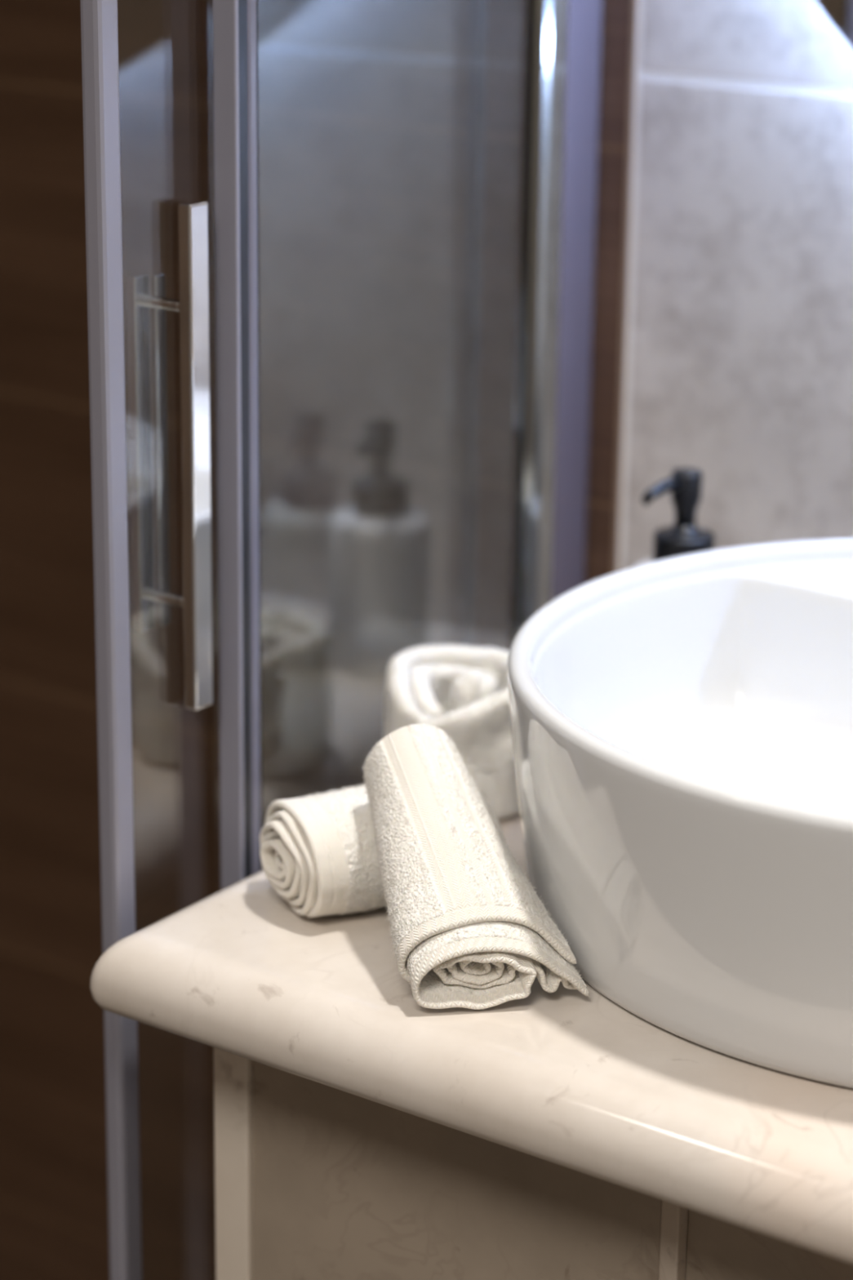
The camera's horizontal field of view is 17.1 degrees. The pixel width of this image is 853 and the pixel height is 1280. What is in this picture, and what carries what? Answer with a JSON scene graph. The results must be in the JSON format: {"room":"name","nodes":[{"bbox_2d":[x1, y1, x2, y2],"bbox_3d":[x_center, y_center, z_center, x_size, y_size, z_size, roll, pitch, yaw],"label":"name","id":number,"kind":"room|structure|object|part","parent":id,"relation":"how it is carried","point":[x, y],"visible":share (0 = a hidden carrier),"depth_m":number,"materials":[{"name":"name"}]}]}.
{"room":"bathroom","nodes":[
{"label":"bathroom","id":0,"kind":"room"},
{"bbox_2d":[0,0,852,1279],"bbox_3d":[0.482,-0.280,1.493,2.850,2.460,0.100,13,21,33],"label":"wall","id":1,"kind":"structure","parent":0,"point":[54,1203],"depth_m":1.75,"materials":[{"name":"brown tile"}]},
{"bbox_2d":[212,0,602,890],"bbox_3d":[0.003,-0.075,1.594,0.043,1.995,0.398,10,20,26],"label":"shower panel","id":2,"kind":"object","parent":1,"relation":"attached to","point":[406,190],"visible":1,"depth_m":1.52,"materials":[{"name":"clear glass"}]},
{"bbox_2d":[80,0,221,1279],"bbox_3d":[-0.074,-0.045,1.522,0.042,1.920,0.361,11,20,28],"label":"sliding shower door","id":3,"kind":"structure","parent":2,"relation":"attached to","point":[147,65],"depth_m":1.39,"materials":[{"name":"clear glass"}]},
{"bbox_3d":[-0.009,-0.065,1.572,0.006,1.930,0.296,11,21,30],"label":"glass pane","id":4,"kind":"part","parent":2,"relation":"part of","materials":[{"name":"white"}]},
{"bbox_3d":[0.062,-0.099,1.681,0.023,1.930,0.030,13,21,33],"label":"post","id":5,"kind":"part","parent":2,"relation":"part of","materials":[{"name":"grey metal"}]},
{"bbox_2d":[612,0,638,573],"bbox_3d":[0.123,-0.344,1.677,0.004,2.460,0.007,13,21,33],"label":"trim","id":6,"kind":"structure","parent":1,"relation":"attached to","point":[634,2],"depth_m":1.71,"materials":[{"name":"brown metal"}]},
{"bbox_2d":[816,0,852,47],"bbox_3d":[0.411,-0.503,1.373,0.600,0.600,0.060,13,21,33],"label":"backlit mirror","id":7,"kind":"object","parent":1,"relation":"attached to","point":[840,12],"visible":1,"depth_m":1.53,"materials":[{"name":"white mirror"}]},
{"bbox_3d":[-0.375,1.266,0.738,2.850,0.050,3.010,13,21,33],"label":"floor","id":8,"kind":"structure","parent":0,"visible":0},
{"bbox_2d":[213,1047,852,1279],"bbox_3d":[0.539,0.624,1.356,1.254,0.822,0.478,13,21,33],"label":"vanity base","id":9,"kind":"object","parent":8,"relation":"on","point":[313,1180],"visible":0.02,"depth_m":1.35,"materials":[{"name":"wood"}]},
{"bbox_3d":[0.036,0.510,1.692,0.022,0.822,0.478,13,21,33],"label":"panel","id":10,"kind":"part","parent":9,"relation":"part of","materials":[{"name":"wood"}]},
{"bbox_3d":[0.010,0.588,1.446,0.233,0.822,0.018,13,21,33],"label":"panel","id":11,"kind":"part","parent":9,"relation":"part of","materials":[{"name":"beige wood"}]},
{"bbox_2d":[89,814,852,1264],"bbox_3d":[0.518,0.217,1.215,1.302,0.038,0.530,13,21,33],"label":"countertop","id":12,"kind":"structure","parent":9,"relation":"on","point":[566,1077],"depth_m":1.26,"materials":[{"name":"beige stone"}]},
{"bbox_2d":[259,782,503,917],"bbox_3d":[-0.022,0.100,1.405,0.110,0.056,0.121,13,21,33],"label":"rolled towel","id":13,"kind":"object","parent":12,"relation":"on","point":[317,851],"visible":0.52,"depth_m":1.37,"materials":[{"name":"beige fabric"}]},
{"bbox_2d":[381,641,519,821],"bbox_3d":[0.017,0.050,1.522,0.083,0.079,0.081,13,21,33],"label":"rolled towel","id":14,"kind":"object","parent":12,"relation":"on","point":[463,691],"visible":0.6,"depth_m":1.50,"materials":[{"name":"beige fabric"}]},
{"bbox_2d":[361,720,589,1009],"bbox_3d":[0.015,0.105,1.319,0.148,0.098,0.116,13,21,33],"label":"rolled towel","id":15,"kind":"object","parent":12,"relation":"on","point":[468,929],"visible":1,"depth_m":1.30,"materials":[{"name":"beige fabric"}]},
{"bbox_2d":[634,467,715,566],"bbox_3d":[0.146,-0.023,1.638,0.063,0.153,0.067,13,21,33],"label":"soap dispenser","id":16,"kind":"object","parent":12,"relation":"on","point":[684,537],"visible":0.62,"depth_m":1.61,"materials":[{"name":"black plastic"}]},
{"bbox_2d":[634,557,653,566],"bbox_3d":[0.147,0.001,1.647,0.063,0.101,0.063,13,21,33],"label":"bottle","id":17,"kind":"object","parent":16,"relation":"attached to","point":[650,560],"depth_m":1.64,"materials":[{"name":"white ceramic"}]},
{"bbox_2d":[506,538,852,1088],"bbox_3d":[0.266,0.073,1.379,0.457,0.130,0.457,13,21,33],"label":"washbasin","id":18,"kind":"object","parent":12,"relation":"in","point":[682,726],"visible":0.98,"depth_m":1.29,"materials":[{"name":"white ceramic"}]},
{"bbox_3d":[0.511,0.700,1.118,0.968,0.822,0.018,13,21,33],"label":"panel","id":19,"kind":"part","parent":9,"relation":"part of","materials":[{"name":"beige wood"}]}
]}

